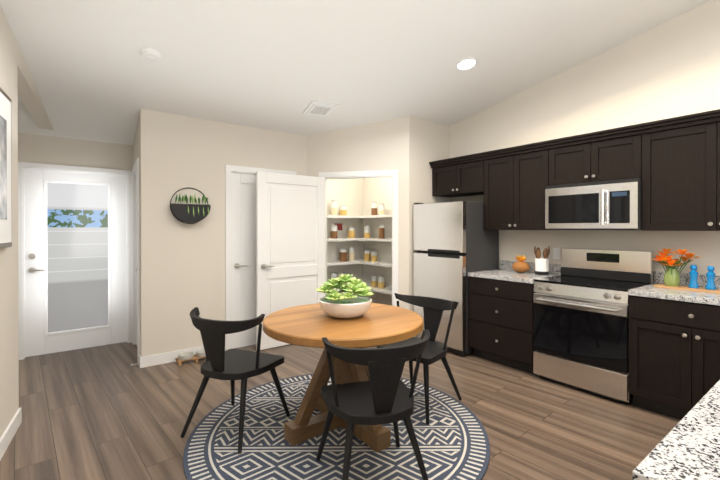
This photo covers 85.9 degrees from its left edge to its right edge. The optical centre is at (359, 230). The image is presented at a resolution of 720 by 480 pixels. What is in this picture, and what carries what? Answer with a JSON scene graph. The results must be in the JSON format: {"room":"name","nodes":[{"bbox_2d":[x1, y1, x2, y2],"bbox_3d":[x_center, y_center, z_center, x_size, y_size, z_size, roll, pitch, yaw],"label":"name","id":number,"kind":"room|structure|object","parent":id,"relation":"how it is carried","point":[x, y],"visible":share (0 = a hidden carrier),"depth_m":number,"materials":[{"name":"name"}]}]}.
{"room":"kitchen","nodes":[
{"label":"kitchen","id":0,"kind":"room"},
{"bbox_2d":[0,342,680,479],"bbox_3d":[-0.408,1.428,1.501,7.600,0.100,8.600,0,0,-38],"label":"floor","id":1,"kind":"structure","parent":0,"point":[106,412],"depth_m":2.84,"materials":[{"name":"brown wood"}]},
{"bbox_2d":[175,349,205,365],"bbox_3d":[-1.727,1.321,4.055,0.360,0.089,0.156,0,0,-38],"label":"pet bowls","id":2,"kind":"object","parent":1,"relation":"on","point":[186,356],"visible":0.79,"depth_m":4.01,"materials":[{"name":"white ceramic"}]},
{"bbox_2d":[183,374,489,479],"bbox_3d":[-0.142,1.366,2.714,2.000,0.010,2.000,0,0,-1],"label":"rug","id":3,"kind":"object","parent":1,"relation":"on","point":[453,440],"visible":0.58,"depth_m":2.44,"materials":[{"name":"fabric"}]},
{"bbox_2d":[180,307,289,452],"bbox_3d":[-0.853,0.949,2.682,0.591,0.821,0.532,0,0,22],"label":"chair","id":4,"kind":"object","parent":3,"relation":"on","point":[221,363],"visible":0.98,"depth_m":2.51,"materials":[{"name":"black wood"}]},
{"bbox_2d":[263,303,422,451],"bbox_3d":[-0.116,0.986,2.744,1.116,0.748,1.116,0,0,-38],"label":"dining table","id":5,"kind":"object","parent":3,"relation":"on","point":[313,325],"visible":0.81,"depth_m":2.53,"materials":[{"name":"brown wood"}]},
{"bbox_2d":[320,303,370,317],"bbox_3d":[-0.104,0.552,2.776,0.379,0.120,0.379,0,0,37],"label":"succulent bowl","id":6,"kind":"object","parent":5,"relation":"on","point":[350,310],"depth_m":2.62,"materials":[{"name":"white ceramic"}]},
{"bbox_2d":[314,274,373,305],"bbox_3d":[-0.125,0.394,2.779,0.419,0.164,0.431,0,0,-17],"label":"succulent plant","id":7,"kind":"object","parent":6,"relation":"in","point":[336,304],"depth_m":2.73,"materials":[{"name":"green plant"}]},
{"bbox_2d":[316,329,429,479],"bbox_3d":[0.067,0.951,2.117,0.591,0.821,0.532,0,0,-16],"label":"chair","id":8,"kind":"object","parent":3,"relation":"on","point":[384,395],"visible":1,"depth_m":1.94,"materials":[{"name":"black wood"}]},
{"bbox_2d":[377,293,461,424],"bbox_3d":[0.458,0.947,3.063,0.591,0.821,0.531,0,0,42],"label":"chair","id":9,"kind":"object","parent":3,"relation":"on","point":[434,350],"visible":0.75,"depth_m":3.11,"materials":[{"name":"black wood"}]},
{"bbox_2d":[413,201,498,355],"bbox_3d":[1.134,0.508,4.623,0.686,1.688,0.740,0,0,-38],"label":"fridge","id":10,"kind":"object","parent":1,"relation":"on","point":[454,243],"visible":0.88,"depth_m":4.32,"materials":[{"name":"grey metal"}]},
{"bbox_2d":[468,276,536,374],"bbox_3d":[1.632,0.929,4.068,0.624,0.875,0.721,0,0,-38],"label":"base cabinet","id":11,"kind":"object","parent":1,"relation":"on","point":[500,312],"depth_m":3.85,"materials":[{"name":"brown wood"}]},
{"bbox_2d":[468,268,559,279],"bbox_3d":[1.628,0.472,4.064,0.636,0.039,0.721,0,0,-38],"label":"countertop","id":12,"kind":"structure","parent":11,"relation":"on","point":[502,273],"depth_m":3.98,"materials":[{"name":"white stone"}]},
{"bbox_2d":[512,255,529,272],"bbox_3d":[1.722,0.355,4.141,0.180,0.191,0.180,0,0,-38],"label":"decor","id":13,"kind":"object","parent":12,"relation":"on","point":[520,266],"visible":1,"depth_m":4.09,"materials":[{"name":"brown ceramic"}]},
{"bbox_2d":[534,246,549,274],"bbox_3d":[1.872,0.302,3.978,0.152,0.298,0.146,0,0,-38],"label":"utensil crock","id":14,"kind":"object","parent":12,"relation":"on","point":[541,266],"visible":1,"depth_m":3.93,"materials":[{"name":"white ceramic"}]},
{"bbox_2d":[533,248,653,402],"bbox_3d":[2.060,0.768,3.458,0.678,1.178,0.756,0,0,-38],"label":"range","id":15,"kind":"object","parent":1,"relation":"on","point":[581,321],"visible":0.98,"depth_m":3.32,"materials":[{"name":"silver metal"}]},
{"bbox_2d":[628,292,719,419],"bbox_3d":[2.568,0.934,2.849,0.624,0.875,0.817,0,0,-38],"label":"base cabinet","id":16,"kind":"object","parent":1,"relation":"on","point":[674,353],"depth_m":2.78,"materials":[{"name":"brown wood"}]},
{"bbox_2d":[628,284,719,303],"bbox_3d":[3.037,0.480,2.230,0.636,0.039,2.367,0,0,-38],"label":"countertop","id":17,"kind":"structure","parent":16,"relation":"on","point":[648,290],"depth_m":2.82,"materials":[{"name":"white stone"}]},
{"bbox_2d":[654,284,719,293],"bbox_3d":[2.567,0.449,3.000,0.190,0.012,0.440,0,0,-38],"label":"serving board","id":18,"kind":"object","parent":17,"relation":"on","point":[699,289],"visible":0.94,"depth_m":2.96,"materials":[{"name":"brown wood"}]},
{"bbox_2d":[649,248,699,285],"bbox_3d":[2.522,0.293,3.082,0.342,0.298,0.329,0,0,-38],"label":"flower vase","id":19,"kind":"object","parent":18,"relation":"on","point":[671,276],"visible":1,"depth_m":3.06,"materials":[{"name":"green glazed ceramic"},{"name":"orange flower petals"},{"name":"green leaf"}]},
{"bbox_2d":[688,265,698,287],"bbox_3d":[2.580,0.353,2.991,0.064,0.178,0.064,0,0,-38],"label":"pepper mill","id":20,"kind":"object","parent":18,"relation":"on","point":[693,274],"visible":1,"depth_m":2.97,"materials":[{"name":"blue"}]},
{"bbox_2d":[705,266,715,289],"bbox_3d":[2.641,0.353,2.911,0.064,0.178,0.064,0,0,-38],"label":"pepper mill","id":21,"kind":"object","parent":18,"relation":"on","point":[710,275],"visible":1,"depth_m":2.90,"materials":[{"name":"blue"}]},
{"bbox_2d":[632,380,719,479],"bbox_3d":[1.929,0.925,0.418,1.810,0.914,2.240,0,0,-38],"label":"countertop","id":22,"kind":"structure","parent":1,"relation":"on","point":[687,447],"depth_m":0.82,"materials":[{"name":"white stone"}]},
{"bbox_2d":[0,0,710,144],"bbox_3d":[-0.408,-1.779,1.486,7.600,1.612,8.600,0,0,-38],"label":"ceiling","id":23,"kind":"structure","parent":0,"point":[278,65],"depth_m":3.27,"materials":[{"name":"white paint"}]},
{"bbox_2d":[140,48,160,61],"bbox_3d":[-1.627,-1.364,3.009,0.144,0.054,0.144,0,0,-38],"label":"smoke detector","id":24,"kind":"object","parent":23,"relation":"attached to","point":[151,54],"visible":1,"depth_m":2.98,"materials":[{"name":"white plastic"}]},
{"bbox_2d":[303,101,337,116],"bbox_3d":[-0.437,-1.332,4.252,0.301,0.073,0.298,0,0,-30],"label":"ceiling vent","id":25,"kind":"object","parent":23,"relation":"in","point":[318,108],"visible":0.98,"depth_m":4.21,"materials":[{"name":"white metal"}]},
{"bbox_2d":[455,58,478,70],"bbox_3d":[1.002,-1.565,3.641,0.220,0.042,0.217,0,0,-38],"label":"recessed light","id":26,"kind":"object","parent":23,"relation":"in","point":[465,64],"visible":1,"depth_m":3.64,"materials":[{"name":"white"}]},
{"bbox_2d":[0,0,719,437],"bbox_3d":[-0.417,-0.530,1.422,7.300,3.816,8.300,0,0,-38],"label":"wall","id":27,"kind":"structure","parent":0,"point":[670,68],"depth_m":4.08,"materials":[{"name":"beige paint"}]},
{"bbox_2d":[0,87,11,247],"bbox_3d":[-2.034,-0.365,2.126,0.039,0.940,0.795,0,0,-31],"label":"picture frame","id":28,"kind":"object","parent":27,"relation":"attached to","point":[5,174],"visible":1,"depth_m":2.34,"materials":[{"name":"white painted wood"},{"name":"glass"},{"name":"paper"}]},
{"bbox_2d":[0,407,21,459],"bbox_3d":[-0.823,1.331,0.083,0.738,0.105,6.262,0,0,-38],"label":"baseboard","id":29,"kind":"structure","parent":27,"relation":"attached to","point":[6,438],"depth_m":2.51,"materials":[{"name":"white wood"}]},
{"bbox_2d":[24,169,126,356],"bbox_3d":[-3.210,0.344,4.417,0.959,2.025,0.100,0,0,-38],"label":"entry door","id":30,"kind":"structure","parent":27,"relation":"in","point":[75,230],"depth_m":4.40,"materials":[{"name":"white wood"}]},
{"bbox_2d":[18,158,139,359],"bbox_3d":[-2.901,0.314,4.093,1.160,2.105,1.042,0,0,-38],"label":"door frame","id":31,"kind":"structure","parent":27,"relation":"attached to","point":[131,249],"depth_m":4.27,"materials":[{"name":"white wood"}]},
{"bbox_2d":[134,174,136,343],"bbox_3d":[-2.481,0.345,4.315,0.138,2.025,0.754,0,0,-38],"label":"hall door","id":32,"kind":"structure","parent":27,"relation":"in","point":[135,269],"depth_m":4.56,"materials":[{"name":"white wood"}]},
{"bbox_2d":[138,346,203,367],"bbox_3d":[-1.853,1.314,4.101,0.844,0.105,0.014,0,0,-38],"label":"baseboard","id":33,"kind":"structure","parent":27,"relation":"attached to","point":[146,361],"depth_m":3.96,"materials":[{"name":"white wood"}]},
{"bbox_2d":[170,187,210,223],"bbox_3d":[-1.775,-0.264,4.069,0.389,0.389,0.142,0,0,-38],"label":"wall planter","id":34,"kind":"object","parent":27,"relation":"hanging from","point":[190,213],"visible":1,"depth_m":4.04,"materials":[{"name":"black metal"}]},
{"bbox_2d":[232,173,255,348],"bbox_3d":[-1.172,0.343,4.641,0.754,2.025,0.092,0,0,-38],"label":"closet door","id":35,"kind":"structure","parent":27,"relation":"in","point":[243,246],"depth_m":4.52,"materials":[{"name":"white wood"}]},
{"bbox_2d":[225,165,295,350],"bbox_3d":[-1.192,0.311,4.666,0.890,2.105,0.115,0,0,-38],"label":"door frame","id":36,"kind":"structure","parent":27,"relation":"attached to","point":[229,169],"depth_m":4.37,"materials":[{"name":"white wood"}]},
{"bbox_2d":[256,171,324,349],"bbox_3d":[-0.809,0.343,4.644,0.900,2.025,0.148,0,0,-38],"label":"pantry door","id":37,"kind":"structure","parent":27,"relation":"in","point":[290,240],"depth_m":4.59,"materials":[{"name":"white wood"}]},
{"bbox_2d":[327,215,359,290],"bbox_3d":[-0.594,0.349,5.948,1.230,1.167,0.307,0,0,-38],"label":"shelf","id":38,"kind":"object","parent":27,"relation":"attached to","point":[329,263],"depth_m":6.03,"materials":[{"name":"white wood"}]},
{"bbox_2d":[330,225,336,238],"bbox_3d":[-0.411,0.015,6.095,0.112,0.218,0.109,0,0,-38],"label":"jar","id":39,"kind":"object","parent":38,"relation":"on","point":[333,228],"depth_m":6.05,"materials":[{"name":"brown glass"}]},
{"bbox_2d":[331,200,336,214],"bbox_3d":[-0.411,-0.354,6.093,0.100,0.237,0.098,0,0,-38],"label":"jar","id":40,"kind":"object","parent":38,"relation":"on","point":[333,202],"depth_m":6.05,"materials":[{"name":"brown"}]},
{"bbox_2d":[331,272,336,287],"bbox_3d":[-0.411,0.777,6.098,0.107,0.235,0.104,0,0,-38],"label":"jar","id":41,"kind":"object","parent":38,"relation":"on","point":[333,274],"depth_m":6.05,"materials":[{"name":"brown"}]},
{"bbox_2d":[334,223,341,229],"bbox_3d":[-0.355,-0.059,6.317,0.160,0.110,0.008,0,0,-38],"label":"sign","id":42,"kind":"object","parent":38,"relation":"hanging from","point":[339,226],"visible":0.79,"depth_m":6.33,"materials":[{"name":"red"}]},
{"bbox_2d":[340,205,346,214],"bbox_3d":[-0.268,-0.318,6.203,0.116,0.164,0.113,0,0,-38],"label":"jar","id":43,"kind":"object","parent":38,"relation":"on","point":[343,209],"depth_m":6.15,"materials":[{"name":"brown"}]},
{"bbox_2d":[340,248,348,261],"bbox_3d":[-0.268,0.388,6.206,0.122,0.213,0.119,0,0,-38],"label":"jar","id":44,"kind":"object","parent":38,"relation":"on","point":[343,251],"depth_m":6.16,"materials":[{"name":"brown glass"}]},
{"bbox_2d":[340,272,354,284],"bbox_3d":[-0.207,0.780,6.255,0.278,0.228,0.120,0,0,-38],"label":"jar","id":45,"kind":"object","parent":38,"relation":"on","point":[341,273],"depth_m":6.19,"materials":[{"name":"brown"}]},
{"bbox_2d":[348,227,354,237],"bbox_3d":[-0.141,0.034,6.302,0.118,0.178,0.115,0,0,-38],"label":"jar","id":46,"kind":"object","parent":38,"relation":"on","point":[351,230],"depth_m":6.25,"materials":[{"name":"brown"}]},
{"bbox_2d":[349,247,353,260],"bbox_3d":[-0.141,0.383,6.304,0.097,0.222,0.094,0,0,-38],"label":"jar","id":47,"kind":"object","parent":38,"relation":"on","point":[351,249],"depth_m":6.26,"materials":[{"name":"brown"}]},
{"bbox_2d":[319,170,397,305],"bbox_3d":[-0.014,0.310,4.863,0.677,2.105,0.816,0,0,-38],"label":"door frame","id":48,"kind":"structure","parent":27,"relation":"attached to","point":[376,173],"depth_m":4.75,"materials":[{"name":"white wood"}]},
{"bbox_2d":[360,214,391,294],"bbox_3d":[0.460,0.350,5.855,0.307,1.167,1.737,0,0,-38],"label":"shelf","id":49,"kind":"object","parent":27,"relation":"attached to","point":[386,290],"depth_m":5.93,"materials":[{"name":"white wood"}]},
{"bbox_2d":[364,225,369,237],"bbox_3d":[0.117,0.018,6.311,0.098,0.210,0.095,0,0,-38],"label":"jar","id":50,"kind":"object","parent":49,"relation":"on","point":[367,227],"depth_m":6.27,"materials":[{"name":"brown"}]},
{"bbox_2d":[364,249,369,260],"bbox_3d":[0.117,0.402,6.313,0.109,0.183,0.106,0,0,-38],"label":"jar","id":51,"kind":"object","parent":49,"relation":"on","point":[366,251],"depth_m":6.27,"materials":[{"name":"brown"}]},
{"bbox_2d":[369,250,376,261],"bbox_3d":[0.226,0.407,6.170,0.092,0.175,0.089,0,0,-38],"label":"jar","id":52,"kind":"object","parent":49,"relation":"on","point":[374,252],"depth_m":6.14,"materials":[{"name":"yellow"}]},
{"bbox_2d":[371,275,375,286],"bbox_3d":[0.226,0.803,6.172,0.099,0.182,0.096,0,0,-38],"label":"jar","id":53,"kind":"object","parent":49,"relation":"on","point":[373,277],"depth_m":6.13,"materials":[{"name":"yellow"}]},
{"bbox_2d":[371,202,376,214],"bbox_3d":[0.226,-0.345,6.167,0.094,0.219,0.091,0,0,-38],"label":"jar","id":54,"kind":"object","parent":49,"relation":"on","point":[373,206],"depth_m":6.12,"materials":[{"name":"brown"}]},
{"bbox_2d":[376,275,384,287],"bbox_3d":[0.336,0.801,6.029,0.106,0.189,0.103,0,0,-38],"label":"jar","id":55,"kind":"object","parent":49,"relation":"on","point":[381,279],"depth_m":5.99,"materials":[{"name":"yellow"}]},
{"bbox_2d":[376,203,384,214],"bbox_3d":[0.336,-0.324,6.024,0.095,0.179,0.092,0,0,-38],"label":"jar","id":56,"kind":"object","parent":49,"relation":"on","point":[381,206],"depth_m":5.99,"materials":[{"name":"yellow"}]},
{"bbox_2d":[379,225,384,238],"bbox_3d":[0.336,0.018,6.026,0.093,0.215,0.091,0,0,-38],"label":"jar","id":57,"kind":"object","parent":49,"relation":"on","point":[381,227],"depth_m":5.99,"materials":[{"name":"brown glass"}]},
{"bbox_2d":[430,157,484,196],"bbox_3d":[1.289,-0.629,4.737,0.346,0.385,0.758,0,0,-38],"label":"upper cabinet","id":58,"kind":"object","parent":27,"relation":"attached to","point":[467,177],"depth_m":4.60,"materials":[{"name":"brown wood"}]},
{"bbox_2d":[481,145,548,229],"bbox_3d":[1.742,-0.412,4.148,0.346,0.815,0.725,0,0,-38],"label":"upper cabinet","id":59,"kind":"object","parent":27,"relation":"attached to","point":[516,181],"depth_m":4.01,"materials":[{"name":"brown wood"}]},
{"bbox_2d":[553,248,559,258],"bbox_3d":[2.051,0.239,4.033,0.007,0.115,0.070,0,0,-38],"label":"electrical outlet plate","id":60,"kind":"object","parent":27,"relation":"attached to","point":[556,253],"visible":1,"depth_m":4.03,"materials":[{"name":"white plastic"}]},
{"bbox_2d":[549,129,640,185],"bbox_3d":[2.196,-0.624,3.557,0.346,0.385,0.760,0,0,-38],"label":"upper cabinet","id":61,"kind":"object","parent":27,"relation":"attached to","point":[610,156],"depth_m":3.41,"materials":[{"name":"brown wood"}]},
{"bbox_2d":[545,178,641,229],"bbox_3d":[2.150,-0.215,3.522,0.464,0.423,0.754,0,0,-38],"label":"microwave","id":62,"kind":"object","parent":61,"relation":"attached to","point":[609,205],"visible":0.96,"depth_m":3.36,"materials":[{"name":"grey metal"}]},
{"bbox_2d":[500,260,719,287],"bbox_3d":[2.827,0.406,3.008,0.021,0.102,3.856,0,0,-38],"label":"backsplash","id":63,"kind":"structure","parent":27,"relation":"attached to","point":[684,277],"depth_m":3.32,"materials":[{"name":"grey stone"}]},
{"bbox_2d":[641,113,719,230],"bbox_3d":[2.726,-0.406,2.868,0.346,0.815,0.976,0,0,-38],"label":"upper cabinet","id":64,"kind":"object","parent":27,"relation":"attached to","point":[673,164],"depth_m":2.95,"materials":[{"name":"brown wood"}]}
]}

